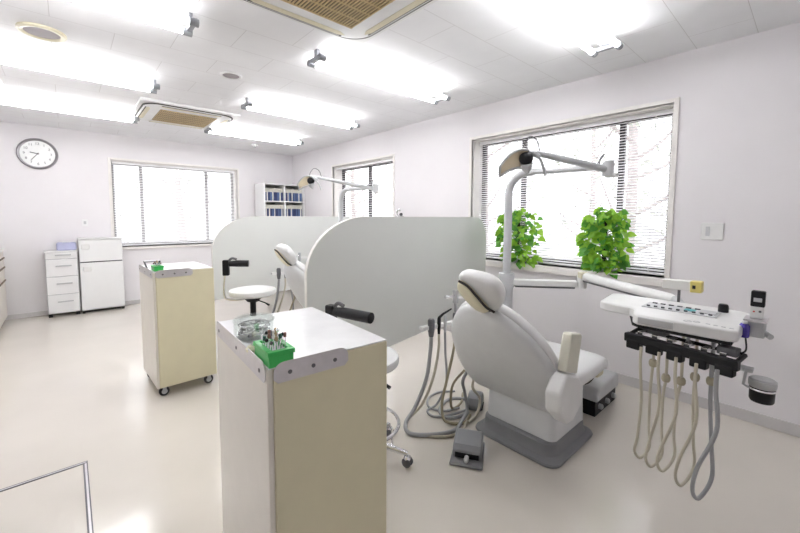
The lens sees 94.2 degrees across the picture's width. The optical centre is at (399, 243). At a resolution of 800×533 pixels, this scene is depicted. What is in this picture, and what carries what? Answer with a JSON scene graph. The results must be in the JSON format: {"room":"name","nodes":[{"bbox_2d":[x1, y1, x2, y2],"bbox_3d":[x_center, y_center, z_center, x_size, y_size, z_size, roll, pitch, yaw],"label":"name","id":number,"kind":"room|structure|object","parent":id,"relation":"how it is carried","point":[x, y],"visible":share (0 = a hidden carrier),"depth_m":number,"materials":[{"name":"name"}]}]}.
{"room":"dental clinic","nodes":[
{"label":"dental clinic","id":0,"kind":"room"},
{"bbox_2d":[0,121,291,314],"bbox_3d":[-3.855,-0.347,5.826,4.530,2.490,0.240,-3,5,-42],"label":"wall","id":1,"kind":"structure","parent":0,"point":[40,209],"depth_m":5.09,"materials":[{"name":"paint"}]},
{"bbox_2d":[16,138,57,168],"bbox_3d":[-4.696,-1.161,4.821,0.394,0.394,0.042,-3,5,-42],"label":"wall clock","id":2,"kind":"object","parent":1,"relation":"attached to","point":[35,153],"visible":1,"depth_m":4.82,"materials":[{"name":"grey plastic"}]},
{"bbox_2d":[5,299,140,319],"bbox_3d":[-3.781,0.872,5.815,4.518,0.060,0.012,-3,5,-42],"label":"baseboard","id":3,"kind":"structure","parent":1,"relation":"attached to","point":[40,313],"depth_m":4.89,"materials":[{"name":"grey plastic"}]},
{"bbox_2d":[82,219,87,225],"bbox_3d":[-4.390,-0.288,5.182,0.064,0.100,0.011,-3,5,-42],"label":"wall socket","id":4,"kind":"object","parent":1,"relation":"attached to","point":[84,221],"visible":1,"depth_m":5.18,"materials":[{"name":"white plastic"}]},
{"bbox_2d":[107,157,239,249],"bbox_3d":[-3.563,-0.610,6.024,1.820,1.330,0.245,-3,5,-42],"label":"window","id":5,"kind":"structure","parent":1,"relation":"in","point":[236,176],"depth_m":5.82,"materials":[{"name":"metal"}]},
{"bbox_2d":[111,161,235,245],"bbox_3d":[-3.552,-0.614,6.010,1.710,1.236,0.029,-3,5,-42],"label":"blind","id":6,"kind":"object","parent":5,"relation":"attached to","point":[124,213],"visible":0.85,"depth_m":5.92,"materials":[{"name":"white plastic"}]},
{"bbox_2d":[0,290,799,532],"bbox_3d":[-1.078,1.173,2.888,5.030,0.100,8.600,-3,5,-42],"label":"floor","id":7,"kind":"structure","parent":0,"point":[75,388],"depth_m":2.08,"materials":[{"name":"tile"}]},
{"bbox_2d":[0,248,7,327],"bbox_3d":[-4.849,0.556,4.102,0.655,0.925,0.820,-3,5,-42],"label":"base cabinet","id":8,"kind":"object","parent":7,"relation":"on","point":[3,302],"visible":1,"depth_m":4.40,"materials":[{"name":"beige laminate"}]},
{"bbox_2d":[0,460,93,532],"bbox_3d":[-1.741,1.227,1.361,0.946,0.003,0.927,-3,5,-42],"label":"floor hatch","id":9,"kind":"object","parent":7,"relation":"on","point":[54,503],"visible":1,"depth_m":1.71,"materials":[{"name":"plastic"}]},
{"bbox_2d":[43,249,80,317],"bbox_3d":[-4.495,0.525,4.959,0.335,0.868,0.255,-3,5,-42],"label":"drawer unit","id":10,"kind":"object","parent":7,"relation":"on","point":[61,267],"visible":1,"depth_m":4.88,"materials":[{"name":"white plastic"}]},
{"bbox_2d":[56,241,76,250],"bbox_3d":[-4.441,0.033,4.952,0.200,0.116,0.120,-3,5,-42],"label":"pack","id":11,"kind":"object","parent":10,"relation":"on","point":[66,245],"visible":1,"depth_m":4.91,"materials":[{"name":"purple plastic"}]},
{"bbox_2d":[77,237,124,313],"bbox_3d":[-4.189,0.428,5.230,0.480,1.025,0.248,-3,5,-42],"label":"fridge","id":12,"kind":"object","parent":7,"relation":"on","point":[100,258],"visible":1,"depth_m":5.14,"materials":[{"name":"white metal"}]},
{"bbox_2d":[139,262,216,395],"bbox_3d":[-1.784,0.641,2.985,0.412,0.942,0.525,-4,6,-44],"label":"base cabinet","id":13,"kind":"object","parent":7,"relation":"on","point":[178,301],"visible":1,"depth_m":2.80,"materials":[{"name":"beige laminate"}]},
{"bbox_2d":[142,262,212,272],"bbox_3d":[-1.782,0.184,2.956,0.401,0.004,0.516,-4,6,-44],"label":"countertop","id":14,"kind":"structure","parent":13,"relation":"on","point":[193,265],"depth_m":2.96,"materials":[{"name":"white laminate"}]},
{"bbox_2d":[143,260,160,267],"bbox_3d":[-1.913,0.160,2.870,0.106,0.057,0.066,-3,5,-42],"label":"wire stand","id":15,"kind":"object","parent":14,"relation":"on","point":[146,260],"visible":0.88,"depth_m":2.86,"materials":[{"name":"grey metal"}]},
{"bbox_2d":[150,265,163,271],"bbox_3d":[-1.778,0.180,2.724,0.064,0.037,0.108,-4,6,-45],"label":"stand","id":16,"kind":"object","parent":14,"relation":"on","point":[159,267],"visible":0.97,"depth_m":2.69,"materials":[{"name":"green plastic"}]},
{"bbox_2d":[222,257,275,316],"bbox_3d":[-1.359,0.599,3.455,0.544,0.961,0.513,-1,4,-12],"label":"stool","id":17,"kind":"object","parent":7,"relation":"on","point":[252,294],"visible":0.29,"depth_m":3.35,"materials":[{"name":"white leather"}]},
{"bbox_2d":[255,183,304,290],"bbox_3d":[-2.171,-0.111,6.774,0.750,1.900,0.420,-3,5,-42],"label":"bookcase","id":18,"kind":"object","parent":7,"relation":"on","point":[260,202],"visible":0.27,"depth_m":6.58,"materials":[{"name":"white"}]},
{"bbox_2d":[211,216,350,299],"bbox_3d":[-1.395,0.310,4.905,1.993,1.332,0.300,-3,5,-42],"label":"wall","id":19,"kind":"structure","parent":7,"relation":"on","point":[254,239],"depth_m":4.59,"materials":[{"name":"laminate"}]},
{"bbox_2d":[274,243,304,307],"bbox_3d":[-0.732,0.510,3.991,1.208,1.068,0.731,-3,5,-42],"label":"dental chair","id":20,"kind":"object","parent":7,"relation":"on","point":[294,270],"visible":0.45,"depth_m":3.60,"materials":[{"name":"white leather"}]},
{"bbox_2d":[295,261,304,272],"bbox_3d":[-0.924,0.469,3.840,0.433,0.639,0.695,-3,5,-42],"label":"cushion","id":21,"kind":"object","parent":20,"relation":"on","point":[299,267],"depth_m":3.59,"materials":[{"name":"white leather"}]},
{"bbox_2d":[216,307,386,532],"bbox_3d":[-0.370,0.764,1.343,0.399,0.942,0.565,-3,5,-38],"label":"base cabinet","id":22,"kind":"object","parent":7,"relation":"on","point":[303,439],"visible":1,"depth_m":1.14,"materials":[{"name":"beige laminate"}]},
{"bbox_2d":[220,307,386,369],"bbox_3d":[-0.368,0.308,1.313,0.388,0.004,0.556,-3,5,-38],"label":"countertop","id":23,"kind":"structure","parent":22,"relation":"on","point":[310,330],"depth_m":1.30,"materials":[{"name":"white laminate"}]},
{"bbox_2d":[246,342,254,352],"bbox_3d":[-0.438,0.308,1.110,0.044,0.024,0.044,-3,5,-42],"label":"cup","id":24,"kind":"object","parent":23,"relation":"on","point":[251,346],"visible":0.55,"depth_m":1.09,"materials":[{"name":"beige plastic"}]},
{"bbox_2d":[238,319,269,337],"bbox_3d":[-0.484,0.278,1.235,0.132,0.066,0.132,-3,5,-42],"label":"jar","id":25,"kind":"object","parent":23,"relation":"on","point":[257,328],"visible":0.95,"depth_m":1.23,"materials":[{"name":"clear plastic"}]},
{"bbox_2d":[253,338,294,368],"bbox_3d":[-0.353,0.303,1.040,0.074,0.044,0.126,-3,5,-38],"label":"stand","id":26,"kind":"object","parent":23,"relation":"on","point":[271,359],"visible":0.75,"depth_m":1.00,"materials":[{"name":"green plastic"}]},
{"bbox_2d":[297,168,380,221],"bbox_3d":[-0.705,0.103,4.172,0.733,1.854,0.848,-3,5,-42],"label":"light","id":27,"kind":"object","parent":7,"relation":"on","point":[308,180],"visible":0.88,"depth_m":4.04,"materials":[{"name":"grey plastic"}]},
{"bbox_2d":[271,252,307,312],"bbox_3d":[-1.089,0.521,4.141,0.961,0.829,0.329,-4,6,-43],"label":"dental assistant unit","id":28,"kind":"object","parent":27,"relation":"attached to","point":[278,273],"visible":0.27,"depth_m":4.04,"materials":[{"name":"grey metal"}]},
{"bbox_2d":[325,301,412,467],"bbox_3d":[-0.192,0.757,2.045,0.544,0.856,0.513,3,5,32],"label":"stool","id":29,"kind":"object","parent":7,"relation":"on","point":[331,309],"visible":0.22,"depth_m":1.99,"materials":[{"name":"white plastic"}]},
{"bbox_2d":[403,454,410,460],"bbox_3d":[0.039,1.147,1.986,0.044,0.030,0.044,3,5,32],"label":"hood","id":30,"kind":"object","parent":29,"relation":"attached to","point":[407,457],"depth_m":1.97,"materials":[{"name":"silver metal"}]},
{"bbox_2d":[304,216,485,346],"bbox_3d":[0.118,0.439,3.192,2.025,1.332,0.300,-3,5,-42],"label":"partition panel","id":31,"kind":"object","parent":7,"relation":"on","point":[399,270],"depth_m":3.02,"materials":[{"name":"plastic"}]},
{"bbox_2d":[395,209,402,216],"bbox_3d":[-0.005,-0.251,3.030,0.064,0.066,0.040,-3,5,-42],"label":"hook","id":32,"kind":"object","parent":31,"relation":"on","point":[400,214],"visible":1,"depth_m":3.02,"materials":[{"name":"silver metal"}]},
{"bbox_2d":[426,369,480,423],"bbox_3d":[0.383,0.981,2.608,0.376,0.335,0.424,-3,5,-42],"label":"bundle","id":33,"kind":"object","parent":7,"relation":"on","point":[463,397],"visible":0.95,"depth_m":2.52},
{"bbox_2d":[449,428,484,470],"bbox_3d":[0.382,1.136,2.087,0.176,0.100,0.245,1,4,16],"label":"foot pedal","id":34,"kind":"object","parent":7,"relation":"on","point":[468,445],"visible":1,"depth_m":2.04,"materials":[{"name":"grey plastic"}]},
{"bbox_2d":[468,390,483,410],"bbox_3d":[0.534,1.102,2.633,0.110,0.092,0.176,2,4,18],"label":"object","id":35,"kind":"object","parent":7,"relation":"on","point":[473,400],"visible":0.76,"depth_m":2.58,"materials":[{"name":"grey plastic"}]},
{"bbox_2d":[451,269,607,468],"bbox_3d":[0.779,0.640,2.261,1.208,1.068,0.731,-3,5,-42],"label":"dental chair","id":36,"kind":"object","parent":7,"relation":"on","point":[535,384],"visible":1,"depth_m":1.99,"materials":[{"name":"white plastic"}]},
{"bbox_2d":[459,301,565,372],"bbox_3d":[0.586,0.599,2.110,0.433,0.639,0.695,-3,5,-42],"label":"cushion","id":37,"kind":"object","parent":36,"relation":"on","point":[511,344],"depth_m":1.88,"materials":[{"name":"white leather"}]},
{"bbox_2d":[547,341,607,384],"bbox_3d":[0.931,0.770,2.426,0.742,0.162,0.628,-3,5,-42],"label":"seat cushion","id":38,"kind":"object","parent":36,"relation":"on","point":[591,365],"depth_m":2.26,"materials":[{"name":"white leather"}]},
{"bbox_2d":[498,136,618,308],"bbox_3d":[0.845,0.254,2.459,0.713,1.812,0.848,-3,5,-42],"label":"light","id":39,"kind":"object","parent":7,"relation":"on","point":[521,158],"visible":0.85,"depth_m":2.27,"materials":[{"name":"grey plastic"}]},
{"bbox_2d":[403,290,470,437],"bbox_3d":[0.427,0.743,2.531,0.961,0.829,0.329,-4,6,-43],"label":"hoses","id":40,"kind":"object","parent":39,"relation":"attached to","point":[431,326],"visible":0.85,"depth_m":2.43,"materials":[{"name":"plastic"}]},
{"bbox_2d":[499,272,777,500],"bbox_3d":[1.175,0.521,2.096,0.619,0.736,1.749,0,4,-7],"label":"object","id":41,"kind":"object","parent":39,"relation":"attached to","point":[660,314],"visible":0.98,"depth_m":1.44,"materials":[{"name":"white plastic"}]},
{"bbox_2d":[600,294,749,345],"bbox_3d":[1.117,0.287,1.580,0.407,0.087,0.519,-3,5,-42],"label":"tray","id":42,"kind":"object","parent":41,"relation":"on","point":[720,325],"depth_m":1.45,"materials":[{"name":"white plastic"}]},
{"bbox_2d":[739,321,749,337],"bbox_3d":[1.235,0.307,1.335,0.030,0.059,0.030,-3,5,-42],"label":"bottle","id":43,"kind":"object","parent":41,"relation":"in","point":[746,327],"visible":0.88,"depth_m":1.32,"materials":[{"name":"plastic"}]},
{"bbox_2d":[743,315,768,323],"bbox_3d":[1.288,0.275,1.345,0.085,0.008,0.063,-3,5,-42],"label":"shelf","id":44,"kind":"object","parent":41,"relation":"attached to","point":[747,318],"depth_m":1.33,"materials":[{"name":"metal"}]},
{"bbox_2d":[750,290,765,319],"bbox_3d":[1.290,0.221,1.341,0.032,0.100,0.038,-3,5,-42],"label":"meter","id":45,"kind":"object","parent":41,"relation":"on","point":[758,298],"visible":1,"depth_m":1.33,"materials":[{"name":"white plastic"}]},
{"bbox_2d":[748,375,777,405],"bbox_3d":[1.219,0.494,1.252,0.072,0.078,0.072,-3,5,-42],"label":"cup","id":46,"kind":"object","parent":41,"relation":"on","point":[762,389],"depth_m":1.23,"materials":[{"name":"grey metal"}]},
{"bbox_2d":[583,369,617,416],"bbox_3d":[1.368,0.992,2.679,0.395,0.313,0.269,-3,5,-42],"label":"junction box","id":47,"kind":"object","parent":7,"relation":"on","point":[598,393],"visible":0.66,"depth_m":2.54,"materials":[{"name":"grey plastic"}]},
{"bbox_2d":[0,0,799,155],"bbox_3d":[-1.066,-1.411,2.704,5.030,0.100,8.600,-3,5,-42],"label":"ceiling","id":48,"kind":"structure","parent":0,"point":[478,53],"depth_m":2.68,"materials":[{"name":"paint"}]},
{"bbox_2d":[0,79,5,89],"bbox_3d":[-3.417,-1.394,3.168,0.040,0.020,0.560,-3,5,-42],"label":"ceiling lamp","id":49,"kind":"object","parent":48,"relation":"attached to","point":[2,86],"visible":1,"depth_m":3.33,"materials":[{"name":"white ceramic"}]},
{"bbox_2d":[15,22,66,41],"bbox_3d":[-2.262,-1.331,2.351,0.236,0.018,0.236,-3,5,-42],"label":"ceiling speaker","id":50,"kind":"object","parent":48,"relation":"attached to","point":[39,31],"visible":1,"depth_m":2.33,"materials":[{"name":"beige plastic"}]},
{"bbox_2d":[23,27,60,38],"bbox_3d":[-2.262,-1.334,2.351,0.180,0.010,0.180,-3,5,-42],"label":"grille","id":51,"kind":"object","parent":50,"relation":"attached to","point":[36,32],"depth_m":2.34,"materials":[{"name":"white metal"}]},
{"bbox_2d":[0,92,139,123],"bbox_3d":[-3.511,-1.401,3.796,1.383,0.096,0.194,-3,5,-42],"label":"ceiling lamp","id":52,"kind":"object","parent":48,"relation":"attached to","point":[5,98],"visible":0.87,"depth_m":3.83,"materials":[{"name":"white metal"}]},
{"bbox_2d":[0,46,159,93],"bbox_3d":[-2.587,-1.322,2.746,1.358,0.096,0.194,-3,5,-42],"label":"ceiling lamp","id":53,"kind":"object","parent":48,"relation":"attached to","point":[7,53],"visible":1,"depth_m":2.83,"materials":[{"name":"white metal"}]},
{"bbox_2d":[69,0,198,36],"bbox_3d":[-1.686,-1.244,1.718,1.328,0.096,0.194,-3,5,-42],"label":"ceiling lamp","id":54,"kind":"object","parent":48,"relation":"attached to","point":[153,6],"visible":1,"depth_m":2.02,"materials":[{"name":"white metal"}]},
{"bbox_2d":[130,97,240,128],"bbox_3d":[-2.490,-1.453,4.290,0.950,0.052,0.950,-3,5,-42],"label":"air conditioner","id":55,"kind":"object","parent":48,"relation":"attached to","point":[147,109],"visible":0.92,"depth_m":4.13,"materials":[{"name":"white plastic"}]},
{"bbox_2d":[152,110,216,127],"bbox_3d":[-2.490,-1.430,4.292,0.550,0.006,0.558,-3,5,-42],"label":"grille","id":56,"kind":"object","parent":55,"relation":"attached to","point":[170,116],"depth_m":4.25,"materials":[{"name":"brown metal"}]},
{"bbox_2d":[220,71,241,79],"bbox_3d":[-1.390,-1.380,3.062,0.170,0.014,0.170,-3,5,-42],"label":"ceiling speaker","id":57,"kind":"object","parent":48,"relation":"attached to","point":[231,75],"visible":1,"depth_m":3.05,"materials":[{"name":"white plastic"}]},
{"bbox_2d":[223,73,238,78],"bbox_3d":[-1.390,-1.382,3.062,0.132,0.006,0.132,-3,5,-42],"label":"grille","id":58,"kind":"object","parent":57,"relation":"attached to","point":[225,75],"depth_m":3.05,"materials":[{"name":"white metal"}]},
{"bbox_2d":[204,127,303,145],"bbox_3d":[-1.971,-1.490,5.142,1.298,0.096,0.194,-3,5,-42],"label":"ceiling lamp","id":59,"kind":"object","parent":48,"relation":"attached to","point":[227,131],"visible":0.86,"depth_m":5.09,"materials":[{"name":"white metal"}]},
{"bbox_2d":[241,97,359,129],"bbox_3d":[-1.032,-1.410,4.080,1.318,0.096,0.194,-3,5,-42],"label":"ceiling lamp","id":60,"kind":"object","parent":48,"relation":"attached to","point":[251,102],"visible":1,"depth_m":3.99,"materials":[{"name":"white metal"}]},
{"bbox_2d":[239,0,437,45],"bbox_3d":[-0.306,-1.267,1.809,0.950,0.052,0.950,-3,5,-42],"label":"air conditioner","id":61,"kind":"object","parent":48,"relation":"attached to","point":[357,22],"visible":1,"depth_m":2.04,"materials":[{"name":"white plastic"}]},
{"bbox_2d":[281,0,394,28],"bbox_3d":[-0.307,-1.244,1.810,0.550,0.006,0.558,-3,5,-42],"label":"grille","id":62,"kind":"object","parent":61,"relation":"attached to","point":[350,14],"depth_m":1.99,"materials":[{"name":"brown metal"}]},
{"bbox_2d":[307,49,450,104],"bbox_3d":[-0.100,-1.331,3.025,1.338,0.096,0.194,-3,5,-42],"label":"ceiling lamp","id":63,"kind":"object","parent":48,"relation":"attached to","point":[319,54],"visible":1,"depth_m":2.90,"materials":[{"name":"white metal"}]},
{"bbox_2d":[516,0,623,57],"bbox_3d":[0.857,-1.252,1.979,1.308,0.096,0.194,-3,5,-42],"label":"ceiling lamp","id":64,"kind":"object","parent":48,"relation":"attached to","point":[569,9],"visible":1,"depth_m":2.11,"materials":[{"name":"white metal"}]},
{"bbox_2d":[292,22,799,424],"bbox_3d":[0.622,-0.226,4.401,0.240,2.490,8.340,-3,5,-42],"label":"wall","id":65,"kind":"structure","parent":0,"point":[738,162],"depth_m":2.58,"materials":[{"name":"paint"}]},
{"bbox_2d":[468,97,679,286],"bbox_3d":[1.434,-0.412,3.429,0.245,1.362,1.855,-3,5,-42],"label":"window","id":66,"kind":"structure","parent":65,"relation":"in","point":[474,181],"depth_m":3.13,"materials":[{"name":"metal"}]},
{"bbox_2d":[495,208,545,268],"bbox_3d":[1.134,-0.050,3.601,0.296,0.592,0.540,-3,5,-42],"label":"climbing plant","id":67,"kind":"object","parent":66,"relation":"on","point":[518,230],"visible":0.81,"depth_m":3.54,"materials":[{"name":"green plant"}]},
{"bbox_2d":[479,108,672,275],"bbox_3d":[1.454,-0.425,3.447,0.029,1.254,1.745,-3,5,-42],"label":"blind","id":68,"kind":"object","parent":66,"relation":"attached to","point":[667,111],"visible":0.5,"depth_m":3.24,"materials":[{"name":"white plastic"}]},
{"bbox_2d":[576,207,636,278],"bbox_3d":[1.647,-0.012,3.050,0.245,0.577,0.448,-2,4,-24],"label":"climbing plant","id":69,"kind":"object","parent":66,"relation":"on","point":[596,231],"visible":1,"depth_m":3.00,"materials":[{"name":"green plant"}]},
{"bbox_2d":[441,326,799,436],"bbox_3d":[0.603,0.991,4.314,0.012,0.075,8.100,-3,5,-42],"label":"baseboard","id":70,"kind":"structure","parent":65,"relation":"attached to","point":[773,423],"depth_m":2.50,"materials":[{"name":"grey plastic"}]},
{"bbox_2d":[700,223,723,239],"bbox_3d":[2.126,-0.082,2.534,0.012,0.116,0.120,-3,5,-42],"label":"light switch","id":71,"kind":"object","parent":65,"relation":"attached to","point":[709,231],"visible":1,"depth_m":2.53,"materials":[{"name":"white plastic"}]},
{"bbox_3d":[-0.511,0.507,5.720,0.240,0.830,1.510,-3,5,-42],"label":"wall","id":72,"kind":"structure","parent":0,"visible":0},
{"bbox_2d":[331,154,394,216],"bbox_3d":[-0.530,-0.553,5.623,0.245,1.370,1.580,-3,5,-42],"label":"window","id":73,"kind":"structure","parent":72,"relation":"in","point":[337,173],"depth_m":5.78,"materials":[{"name":"metal"}]},
{"bbox_2d":[336,158,392,216],"bbox_3d":[-0.551,-0.569,5.603,0.029,1.251,1.470,-3,5,-42],"label":"blind","id":74,"kind":"object","parent":73,"relation":"attached to","point":[391,159],"visible":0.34,"depth_m":5.46,"materials":[{"name":"white plastic"}]},
{"label":"outside","id":75,"kind":"structure","parent":0,"visible":0},
{"bbox_2d":[489,251,663,266],"bbox_3d":[4.549,1.129,10.886,13.400,0.100,26.000,-3,5,-42],"label":"ground","id":76,"kind":"structure","parent":75,"point":[489,251],"depth_m":16.70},
{"bbox_2d":[345,165,392,217],"bbox_3d":[-1.582,-1.289,12.484,3.311,4.456,3.354,-3,5,-42],"label":"tree","id":77,"kind":"object","parent":76,"relation":"on","point":[353,174],"visible":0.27,"depth_m":12.37,"materials":[{"name":"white plant"}]},
{"bbox_2d":[486,141,559,251],"bbox_3d":[2.096,-1.136,8.998,3.405,4.676,3.361,-3,5,-42],"label":"tree","id":78,"kind":"object","parent":76,"relation":"on","point":[500,148],"visible":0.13,"depth_m":8.84,"materials":[{"name":"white plant"}]},
{"bbox_2d":[527,122,670,263],"bbox_3d":[3.505,-0.671,5.674,3.334,4.235,3.300,-3,5,-42],"label":"tree","id":79,"kind":"object","parent":76,"relation":"on","point":[636,122],"visible":0.18,"depth_m":5.52,"materials":[{"name":"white plant"}]},
{"bbox_2d":[538,124,660,242],"bbox_3d":[5.491,-1.328,10.607,3.398,4.861,3.322,-3,5,-42],"label":"tree","id":80,"kind":"object","parent":76,"relation":"on","point":[640,124],"visible":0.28,"depth_m":10.48,"materials":[{"name":"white plant"}]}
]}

